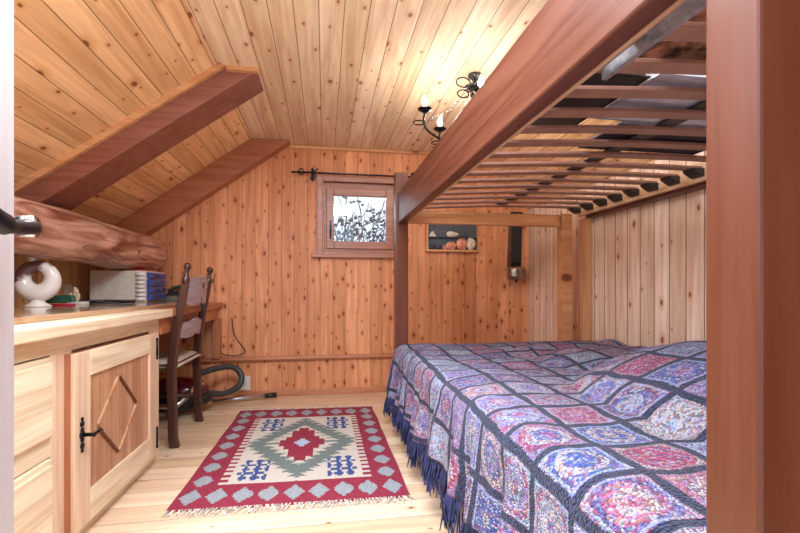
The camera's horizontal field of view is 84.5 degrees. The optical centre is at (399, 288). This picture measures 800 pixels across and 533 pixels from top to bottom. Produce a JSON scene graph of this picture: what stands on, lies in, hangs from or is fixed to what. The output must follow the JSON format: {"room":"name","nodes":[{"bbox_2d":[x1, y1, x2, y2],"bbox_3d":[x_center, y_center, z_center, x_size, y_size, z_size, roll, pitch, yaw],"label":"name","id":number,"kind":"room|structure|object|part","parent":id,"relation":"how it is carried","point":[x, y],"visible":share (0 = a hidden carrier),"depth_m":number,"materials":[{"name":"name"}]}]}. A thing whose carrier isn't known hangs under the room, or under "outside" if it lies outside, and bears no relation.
{"room":"bedroom","nodes":[
{"label":"bedroom","id":0,"kind":"room"},
{"bbox_2d":[14,254,117,305],"bbox_3d":[-1.786,0.196,1.292,0.080,1.289,3.995,0,0,-10],"label":"wall","id":1,"kind":"structure","parent":0,"point":[76,274],"depth_m":2.62,"materials":[{"name":"brown wood"}]},
{"bbox_2d":[63,284,71,294],"bbox_3d":[-1.966,0.010,2.603,0.012,0.080,0.080,0,0,-10],"label":"wall switch","id":2,"kind":"object","parent":1,"relation":"attached to","point":[67,288],"visible":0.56,"depth_m":2.59,"materials":[{"name":"beige plastic"}]},
{"bbox_2d":[14,196,165,270],"bbox_3d":[-1.561,-0.256,1.608,0.297,0.291,3.300,0,0,-10],"label":"log beam","id":3,"kind":"structure","parent":1,"relation":"attached to","point":[66,235],"depth_m":2.20,"materials":[{"name":"brown wood"}]},
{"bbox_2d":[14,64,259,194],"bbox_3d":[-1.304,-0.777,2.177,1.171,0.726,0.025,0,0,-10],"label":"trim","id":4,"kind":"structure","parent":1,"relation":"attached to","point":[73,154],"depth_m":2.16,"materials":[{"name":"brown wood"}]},
{"bbox_2d":[14,0,250,224],"bbox_3d":[-1.321,-0.796,1.423,1.040,0.809,4.095,0,0,-10],"label":"ceiling","id":5,"kind":"structure","parent":0,"point":[82,67],"depth_m":1.86,"materials":[{"name":"brown wood"}]},
{"bbox_2d":[14,68,263,210],"bbox_3d":[-1.334,-0.723,2.312,1.158,0.834,0.250,0,0,-10],"label":"rafter","id":6,"kind":"object","parent":5,"relation":"attached to","point":[133,147],"visible":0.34,"depth_m":2.24,"materials":[{"name":"brown wood"}]},
{"bbox_2d":[114,138,289,235],"bbox_3d":[-1.465,-0.693,3.317,1.242,0.894,0.115,0,0,-10],"label":"rafter","id":7,"kind":"object","parent":5,"relation":"attached to","point":[241,160],"visible":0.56,"depth_m":3.27,"materials":[{"name":"brown wood"}]},
{"bbox_2d":[85,392,462,532],"bbox_3d":[-0.145,0.880,1.576,3.450,0.080,4.195,0,0,-10],"label":"floor","id":8,"kind":"structure","parent":0,"point":[140,509],"depth_m":1.72,"materials":[{"name":"brown wood"}]},
{"bbox_2d":[0,0,42,532],"bbox_3d":[-0.304,-0.115,0.029,0.100,1.890,0.840,0,0,-10],"label":"door","id":9,"kind":"structure","parent":8,"relation":"on","point":[21,225],"depth_m":0.43,"materials":[{"name":"white wood"}]},
{"bbox_3d":[-0.317,-0.064,0.323,0.027,0.041,0.168,0,0,-8],"label":"handle","id":10,"kind":"part","parent":9,"relation":"part of","materials":[{"name":"black metal"}]},
{"bbox_2d":[14,301,222,532],"bbox_3d":[-1.458,0.462,1.876,0.761,0.757,2.953,0,0,-10],"label":"desk","id":11,"kind":"object","parent":8,"relation":"on","point":[86,377],"visible":0.95,"depth_m":1.47,"materials":[{"name":"brown wood"}]},
{"bbox_3d":[-0.998,0.480,0.947,0.020,0.050,0.765,0,0,-10],"label":"drawer rail","id":12,"kind":"part","parent":11,"relation":"part of","materials":[{"name":"brown wood"}]},
{"bbox_3d":[-0.994,0.636,0.954,0.026,0.257,0.738,0,0,-10],"label":"drawer","id":13,"kind":"part","parent":11,"relation":"part of","materials":[{"name":"brown wood"}]},
{"bbox_3d":[-0.994,0.328,0.954,0.026,0.248,0.738,0,0,-10],"label":"drawer","id":14,"kind":"part","parent":11,"relation":"part of","materials":[{"name":"brown wood"}]},
{"bbox_3d":[-0.976,0.636,0.957,0.010,0.229,0.714,0,0,-10],"label":"drawer","id":15,"kind":"part","parent":11,"relation":"part of","materials":[{"name":"brown wood"}]},
{"bbox_3d":[-0.976,0.328,0.957,0.010,0.220,0.714,0,0,-10],"label":"drawer","id":16,"kind":"part","parent":11,"relation":"part of","materials":[{"name":"brown wood"}]},
{"bbox_2d":[14,256,61,306],"bbox_3d":[-1.682,-0.035,2.043,0.176,0.235,0.108,0,0,-10],"label":"ring vase","id":17,"kind":"object","parent":11,"relation":"on","point":[37,294],"visible":0.97,"depth_m":2.02,"materials":[{"name":"ceramic"}]},
{"bbox_2d":[46,295,76,305],"bbox_3d":[-1.704,0.056,2.192,0.156,0.054,0.032,0,0,-10],"label":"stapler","id":18,"kind":"object","parent":11,"relation":"on","point":[57,298],"visible":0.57,"depth_m":2.18,"materials":[{"name":"green plastic"}]},
{"bbox_2d":[67,287,88,304],"bbox_3d":[-1.727,0.035,2.361,0.090,0.095,0.040,0,0,-10],"label":"figurine","id":19,"kind":"object","parent":11,"relation":"on","point":[75,293],"visible":0.81,"depth_m":2.35,"materials":[{"name":"beige ceramic"}]},
{"bbox_3d":[-1.066,0.172,1.343,0.020,0.057,1.730,0,0,-10],"label":"rail","id":20,"kind":"part","parent":11,"relation":"part of","materials":[{"name":"brown wood"}]},
{"bbox_3d":[-1.024,0.478,1.463,0.045,0.116,0.066,0,0,-10],"label":"door handle","id":21,"kind":"part","parent":11,"relation":"part of","materials":[{"name":"black metal"}]},
{"bbox_2d":[79,300,135,303],"bbox_3d":[-1.649,0.071,2.469,0.298,0.022,0.090,0,0,-10],"label":"cable","id":22,"kind":"object","parent":11,"relation":"on","point":[90,301],"visible":0.91,"depth_m":2.46,"materials":[{"name":"black plastic"}]},
{"bbox_3d":[-1.116,0.497,1.744,0.018,0.576,0.705,0,0,-10],"label":"cupboard door","id":23,"kind":"part","parent":11,"relation":"part of","materials":[{"name":"brown wood"}]},
{"bbox_3d":[-1.080,0.560,1.631,0.007,0.145,0.158,0,0,-10],"label":"diamond moulding","id":24,"kind":"part","parent":11,"relation":"part of","materials":[{"name":"brown wood"}]},
{"bbox_3d":[-1.080,0.410,1.631,0.007,0.145,0.158,0,0,-10],"label":"diamond moulding","id":25,"kind":"part","parent":11,"relation":"part of","materials":[{"name":"brown wood"}]},
{"bbox_3d":[-1.106,0.487,1.751,0.004,0.388,0.517,0,0,-10],"label":"panel","id":26,"kind":"part","parent":11,"relation":"part of","materials":[{"name":"brown wood"}]},
{"bbox_3d":[-1.102,0.251,1.752,0.013,0.085,0.517,0,0,-10],"label":"rail","id":27,"kind":"part","parent":11,"relation":"part of","materials":[{"name":"brown wood"}]},
{"bbox_3d":[-1.102,0.734,1.752,0.013,0.105,0.517,0,0,-10],"label":"rail","id":28,"kind":"part","parent":11,"relation":"part of","materials":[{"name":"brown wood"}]},
{"bbox_2d":[90,270,165,301],"bbox_3d":[-1.767,-0.016,2.893,0.352,0.198,0.337,0,0,-10],"label":"drawer box","id":29,"kind":"object","parent":11,"relation":"on","point":[140,286],"visible":0.94,"depth_m":2.75,"materials":[{"name":"beige plastic"}]},
{"bbox_2d":[120,270,156,271],"bbox_3d":[-1.719,-0.119,2.900,0.160,0.008,0.180,0,0,-10],"label":"notebook","id":30,"kind":"object","parent":29,"relation":"on","point":[120,270],"visible":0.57,"depth_m":2.82,"materials":[{"name":"red paper"}]},
{"bbox_3d":[-1.617,-0.086,2.925,0.021,0.038,0.285,0,0,-10],"label":"drawer","id":31,"kind":"part","parent":29,"relation":"part of","materials":[{"name":"blue plastic"}]},
{"bbox_3d":[-1.617,-0.040,2.925,0.021,0.038,0.285,0,0,-10],"label":"drawer","id":32,"kind":"part","parent":29,"relation":"part of","materials":[{"name":"blue plastic"}]},
{"bbox_3d":[-1.617,0.006,2.925,0.021,0.038,0.285,0,0,-10],"label":"drawer","id":33,"kind":"part","parent":29,"relation":"part of","materials":[{"name":"blue plastic"}]},
{"bbox_3d":[-1.617,0.052,2.925,0.021,0.038,0.285,0,0,-10],"label":"drawer","id":34,"kind":"part","parent":29,"relation":"part of","materials":[{"name":"blue plastic"}]},
{"bbox_3d":[-1.108,0.560,1.794,0.007,0.145,0.158,0,0,-10],"label":"diamond moulding","id":35,"kind":"part","parent":11,"relation":"part of","materials":[{"name":"brown wood"}]},
{"bbox_3d":[-1.108,0.410,1.794,0.007,0.145,0.158,0,0,-10],"label":"diamond moulding","id":36,"kind":"part","parent":11,"relation":"part of","materials":[{"name":"brown wood"}]},
{"bbox_2d":[164,285,180,300],"bbox_3d":[-1.624,0.028,3.211,0.162,0.110,0.200,0,0,-10],"label":"telephone","id":37,"kind":"object","parent":11,"relation":"on","point":[172,295],"visible":0.48,"depth_m":3.16,"materials":[{"name":"grey plastic"}]},
{"bbox_3d":[-1.393,0.378,3.350,0.055,0.299,0.066,0,0,-10],"label":"leg","id":38,"kind":"part","parent":11,"relation":"part of","materials":[{"name":"brown wood"}]},
{"bbox_2d":[159,263,212,448],"bbox_3d":[-1.408,0.350,2.532,0.536,0.980,0.514,0,0,-10],"label":"chair","id":39,"kind":"object","parent":8,"relation":"on","point":[193,291],"visible":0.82,"depth_m":2.40,"materials":[{"name":"brown wood"}]},
{"bbox_3d":[-1.178,0.405,2.334,0.109,0.870,0.038,0,0,-10],"label":"leg","id":40,"kind":"part","parent":39,"relation":"part of","materials":[{"name":"brown wood"}]},
{"bbox_3d":[-1.447,0.415,2.531,0.442,0.030,0.472,0,0,-10],"label":"seat rail","id":41,"kind":"part","parent":39,"relation":"part of","materials":[{"name":"brown wood"}]},
{"bbox_3d":[-1.447,0.409,2.531,0.460,0.059,0.470,0,0,-10],"label":"seat","id":42,"kind":"part","parent":39,"relation":"part of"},
{"bbox_3d":[-1.258,0.405,2.797,0.109,0.870,0.038,0,0,-10],"label":"leg","id":43,"kind":"part","parent":39,"relation":"part of","materials":[{"name":"brown wood"}]},
{"bbox_2d":[159,364,276,412],"bbox_3d":[-1.326,0.693,2.996,0.971,0.295,0.485,0,0,-20],"label":"vacuum cleaner","id":44,"kind":"object","parent":8,"relation":"on","point":[184,384],"visible":0.55,"depth_m":2.96,"materials":[{"name":"black plastic"}]},
{"bbox_2d":[159,377,208,397],"bbox_3d":[-1.504,0.675,2.947,0.420,0.170,0.260,0,0,-10],"label":"hood","id":45,"kind":"object","parent":44,"relation":"attached to","point":[184,384],"depth_m":2.88,"materials":[{"name":"red plastic"}]},
{"bbox_2d":[161,405,415,518],"bbox_3d":[-0.515,0.835,2.392,0.981,0.009,1.517,0,0,-10],"label":"rug","id":46,"kind":"object","parent":8,"relation":"on","point":[276,458],"visible":1,"depth_m":2.08,"materials":[{"name":"red fabric"}]},
{"bbox_2d":[394,0,799,532],"bbox_3d":[0.808,-0.110,1.740,1.310,1.900,2.376,0,0,-10],"label":"bunk bed","id":47,"kind":"object","parent":8,"relation":"on","point":[750,167],"visible":0.95,"depth_m":0.51,"materials":[{"name":"brown wood"}]},
{"bbox_3d":[0.006,0.058,2.769,0.080,1.565,0.075,0,0,-10],"label":"post","id":48,"kind":"part","parent":47,"relation":"part of","materials":[{"name":"brown wood"}]},
{"bbox_3d":[0.556,-0.453,2.854,1.033,0.079,0.035,0,0,-10],"label":"rail","id":49,"kind":"part","parent":47,"relation":"part of","materials":[{"name":"brown wood"}]},
{"bbox_3d":[0.195,-0.499,1.639,0.045,0.186,2.217,0,0,-10],"label":"rail","id":50,"kind":"part","parent":47,"relation":"part of","materials":[{"name":"brown wood"}]},
{"bbox_3d":[1.107,0.170,2.959,0.070,1.340,0.075,0,0,-10],"label":"post","id":51,"kind":"part","parent":47,"relation":"part of","materials":[{"name":"brown wood"}]},
{"bbox_2d":[531,73,650,124],"bbox_3d":[0.503,-0.624,1.315,0.240,0.144,0.380,0,0,-10],"label":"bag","id":52,"kind":"object","parent":47,"relation":"on","point":[619,79],"visible":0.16,"depth_m":1.29,"materials":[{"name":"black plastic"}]},
{"bbox_2d":[578,121,705,154],"bbox_3d":[0.974,-0.579,1.645,0.520,0.054,0.250,0,0,-10],"label":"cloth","id":53,"kind":"object","parent":47,"relation":"on","point":[696,139],"visible":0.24,"depth_m":1.64,"materials":[{"name":"black fabric"}]},
{"bbox_3d":[1.385,-0.526,1.837,0.025,0.088,2.230,0,0,-10],"label":"wall rail","id":54,"kind":"part","parent":47,"relation":"part of","materials":[{"name":"brown wood"}]},
{"bbox_2d":[590,74,705,126],"bbox_3d":[0.923,-0.612,1.326,0.570,0.119,0.300,0,0,-10],"label":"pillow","id":55,"kind":"object","parent":47,"relation":"on","point":[656,80],"visible":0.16,"depth_m":1.30,"materials":[{"name":"fabric"}]},
{"bbox_2d":[638,7,705,59],"bbox_3d":[0.966,-0.610,0.928,0.780,0.117,0.460,0,0,-10],"label":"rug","id":56,"kind":"object","parent":47,"relation":"on","point":[662,49],"visible":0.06,"depth_m":1.02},
{"bbox_3d":[0.410,-0.110,0.500,0.080,1.900,0.068,0,0,-10],"label":"post","id":57,"kind":"part","parent":47,"relation":"part of","materials":[{"name":"brown wood"}]},
{"bbox_2d":[151,146,528,391],"bbox_3d":[-0.495,-0.170,3.603,3.410,2.020,0.120,0,0,-10],"label":"wall","id":58,"kind":"structure","parent":0,"point":[257,234],"depth_m":3.51,"materials":[{"name":"brown wood"}]},
{"bbox_2d":[221,319,245,355],"bbox_3d":[-1.282,0.368,3.376,0.179,0.297,0.053,0,0,-32],"label":"cord","id":59,"kind":"object","parent":58,"relation":"attached to","point":[232,319],"visible":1,"depth_m":3.39,"materials":[{"name":"black plastic"}]},
{"bbox_2d":[238,376,249,389],"bbox_3d":[-1.208,0.730,3.412,0.090,0.110,0.015,0,0,-10],"label":"power outlet","id":60,"kind":"object","parent":58,"relation":"attached to","point":[246,386],"visible":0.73,"depth_m":3.41,"materials":[{"name":"white plastic"}]},
{"bbox_2d":[188,353,393,362],"bbox_3d":[-0.481,0.541,3.522,3.250,0.027,0.045,0,0,-10],"label":"trim","id":61,"kind":"structure","parent":58,"relation":"attached to","point":[230,359],"depth_m":3.44,"materials":[{"name":"brown wood"}]},
{"bbox_2d":[212,386,386,398],"bbox_3d":[-0.484,0.819,3.534,3.250,0.042,0.020,0,0,-10],"label":"baseboard","id":62,"kind":"structure","parent":58,"relation":"attached to","point":[359,389],"depth_m":3.49,"materials":[{"name":"brown wood"}]},
{"bbox_2d":[291,168,413,180],"bbox_3d":[-0.349,-0.908,3.532,1.014,0.103,0.070,0,0,-10],"label":"curtain rod","id":63,"kind":"object","parent":58,"relation":"attached to","point":[312,172],"visible":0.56,"depth_m":3.48,"materials":[{"name":"black metal"}]},
{"bbox_3d":[-0.357,-0.912,3.505,0.990,0.019,0.020,0,0,-10],"label":"rod","id":64,"kind":"part","parent":63,"relation":"part of","materials":[{"name":"black metal"}]},
{"bbox_2d":[289,144,429,154],"bbox_3d":[-0.139,-1.126,3.593,1.490,0.028,0.022,0,0,-10],"label":"trim","id":65,"kind":"structure","parent":58,"relation":"attached to","point":[290,145],"depth_m":3.55,"materials":[{"name":"brown wood"}]},
{"bbox_2d":[311,175,408,258],"bbox_3d":[-0.323,-0.578,3.575,0.780,0.655,0.115,0,0,-10],"label":"window","id":66,"kind":"structure","parent":58,"relation":"in","point":[332,249],"depth_m":3.55,"materials":[{"name":"brown wood"}]},
{"bbox_3d":[-0.320,-0.573,3.613,0.598,0.573,0.040,0,0,-10],"label":"frame","id":67,"kind":"part","parent":66,"relation":"part of","materials":[{"name":"brown wood"}]},
{"bbox_3d":[-0.327,-0.570,3.594,0.544,0.490,0.045,0,0,-10],"label":"sash","id":68,"kind":"part","parent":66,"relation":"part of","materials":[{"name":"brown wood"}]},
{"bbox_3d":[-0.320,-0.264,3.555,0.780,0.027,0.075,0,0,-10],"label":"sill","id":69,"kind":"part","parent":66,"relation":"part of","materials":[{"name":"brown wood"}]},
{"bbox_2d":[425,224,479,252],"bbox_3d":[0.438,-0.470,3.675,0.455,0.320,0.054,0,0,-10],"label":"display case","id":70,"kind":"object","parent":58,"relation":"attached to","point":[440,230],"visible":0.48,"depth_m":3.68,"materials":[{"name":"brown wood"}]},
{"bbox_2d":[446,242,455,249],"bbox_3d":[0.426,-0.361,3.671,0.092,0.071,0.033,0,0,-10],"label":"seashell","id":71,"kind":"object","parent":70,"relation":"in","point":[450,245],"visible":1,"depth_m":3.66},
{"bbox_2d":[446,231,458,236],"bbox_3d":[0.441,-0.457,3.674,0.112,0.052,0.031,0,0,-10],"label":"seashell","id":72,"kind":"object","parent":70,"relation":"in","point":[449,233],"visible":1,"depth_m":3.66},
{"bbox_2d":[429,236,477,238],"bbox_3d":[0.439,-0.430,3.674,0.423,0.005,0.042,0,0,-10],"label":"shelf","id":73,"kind":"object","parent":70,"relation":"attached to","point":[430,237],"depth_m":3.68,"materials":[{"name":"black wood"}]},
{"bbox_2d":[456,238,467,249],"bbox_3d":[0.520,-0.377,3.687,0.104,0.104,0.033,0,0,-10],"label":"seashell","id":74,"kind":"object","parent":70,"relation":"in","point":[461,244],"visible":1,"depth_m":3.68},
{"bbox_2d":[467,238,475,249],"bbox_3d":[0.601,-0.381,3.701,0.080,0.119,0.031,0,0,-10],"label":"seashell","id":75,"kind":"object","parent":70,"relation":"in","point":[471,242],"visible":1,"depth_m":3.69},
{"bbox_3d":[0.988,-0.650,3.771,0.016,0.016,0.055,0,0,-10],"label":"nail","id":76,"kind":"object","parent":58,"relation":"attached to","visible":0},
{"bbox_2d":[507,212,525,281],"bbox_3d":[0.987,-0.358,3.727,0.163,0.604,0.122,0,0,-10],"label":"bell","id":77,"kind":"object","parent":76,"relation":"hanging from","point":[515,271],"visible":0.95,"depth_m":3.76,"materials":[{"name":"black leather"}]},
{"bbox_2d":[185,0,546,151],"bbox_3d":[0.009,-1.170,1.653,1.660,0.060,4.095,0,0,-10],"label":"ceiling","id":78,"kind":"structure","parent":0,"point":[336,73],"depth_m":2.16,"materials":[{"name":"brown wood"}]},
{"bbox_2d":[413,71,518,144],"bbox_3d":[0.379,-0.942,2.326,0.632,0.396,0.632,0,0,-10],"label":"chandelier","id":79,"kind":"object","parent":78,"relation":"hanging from","point":[472,88],"visible":0.31,"depth_m":2.31,"materials":[{"name":"metal"}]},
{"bbox_3d":[0.129,-0.976,2.281,0.029,0.058,0.029,0,0,-10],"label":"bulb","id":80,"kind":"part","parent":79,"relation":"part of","materials":[{"name":"white glass"}]},
{"bbox_3d":[0.254,-0.844,2.309,0.282,0.154,0.026,0,0,-10],"label":"arm","id":81,"kind":"part","parent":79,"relation":"part of","materials":[{"name":"black metal"}]},
{"bbox_3d":[0.233,-0.976,2.562,0.029,0.058,0.029,0,0,-10],"label":"bulb","id":82,"kind":"part","parent":79,"relation":"part of","materials":[{"name":"white glass"}]},
{"bbox_3d":[0.253,-0.966,2.309,0.240,0.191,0.017,0,0,-13],"label":"chain","id":83,"kind":"part","parent":79,"relation":"part of","materials":[{"name":"silver metal"}]},
{"bbox_3d":[0.309,-0.966,2.461,0.017,0.191,0.240,0,0,-37],"label":"chain","id":84,"kind":"part","parent":79,"relation":"part of","materials":[{"name":"silver metal"}]},
{"bbox_3d":[0.397,-1.075,2.342,0.110,0.020,0.110,0,0,-10],"label":"crown","id":85,"kind":"part","parent":79,"relation":"part of","materials":[{"name":"metal"}]},
{"bbox_3d":[0.397,-1.120,2.342,0.071,0.040,0.071,0,0,-10],"label":"ceiling plate","id":86,"kind":"part","parent":79,"relation":"part of","materials":[{"name":"metal"}]},
{"bbox_3d":[0.382,-0.976,2.067,0.029,0.058,0.029,0,0,-10],"label":"bulb","id":87,"kind":"part","parent":79,"relation":"part of","materials":[{"name":"white glass"}]},
{"bbox_2d":[477,118,668,209],"bbox_3d":[1.177,-0.914,1.855,0.710,0.571,4.095,0,0,-10],"label":"ceiling","id":88,"kind":"structure","parent":0,"point":[588,121],"depth_m":2.91,"materials":[{"name":"brown wood"}]},
{"bbox_2d":[529,151,705,346],"bbox_3d":[1.495,0.077,1.859,0.080,1.526,3.995,0,0,-10],"label":"wall","id":89,"kind":"structure","parent":0,"point":[649,260],"depth_m":2.52,"materials":[{"name":"brown wood"}]},
{"bbox_2d":[578,218,591,340],"bbox_3d":[1.252,0.180,2.977,0.020,1.320,0.140,0,0,-10],"label":"trim","id":90,"kind":"structure","parent":89,"relation":"attached to","point":[584,224],"depth_m":2.95,"materials":[{"name":"brown wood"}]},
{"bbox_2d":[586,182,705,217],"bbox_3d":[1.453,-0.483,1.692,0.060,0.037,2.440,0,0,-10],"label":"trim","id":91,"kind":"structure","parent":89,"relation":"attached to","point":[700,186],"depth_m":2.31,"materials":[{"name":"brown wood"}]},
{"label":"outside","id":92,"kind":"structure","parent":0,"visible":0},
{"bbox_3d":[-0.891,1.190,11.034,14.000,0.500,13.100,0,0,-10],"label":"ground","id":93,"kind":"structure","parent":92,"visible":0},
{"bbox_2d":[334,196,384,241],"bbox_3d":[-0.868,-0.137,5.086,2.757,2.181,2.304,0,0,-19],"label":"bush","id":94,"kind":"object","parent":93,"relation":"on","point":[347,231],"visible":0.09,"depth_m":5.14,"materials":[{"name":"grey plant"}]},
{"bbox_3d":[0.830,0.499,1.752,1.244,0.242,2.190,0,0,-10],"label":"mattress","id":95,"kind":"object","parent":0,"visible":0},
{"bbox_2d":[383,339,705,532],"bbox_3d":[0.758,0.469,1.730,1.384,0.643,2.226,0,0,-10],"label":"blanket","id":96,"kind":"object","parent":95,"relation":"on","point":[608,435],"visible":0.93,"depth_m":1.14,"materials":[{"name":"fabric"}]}
]}

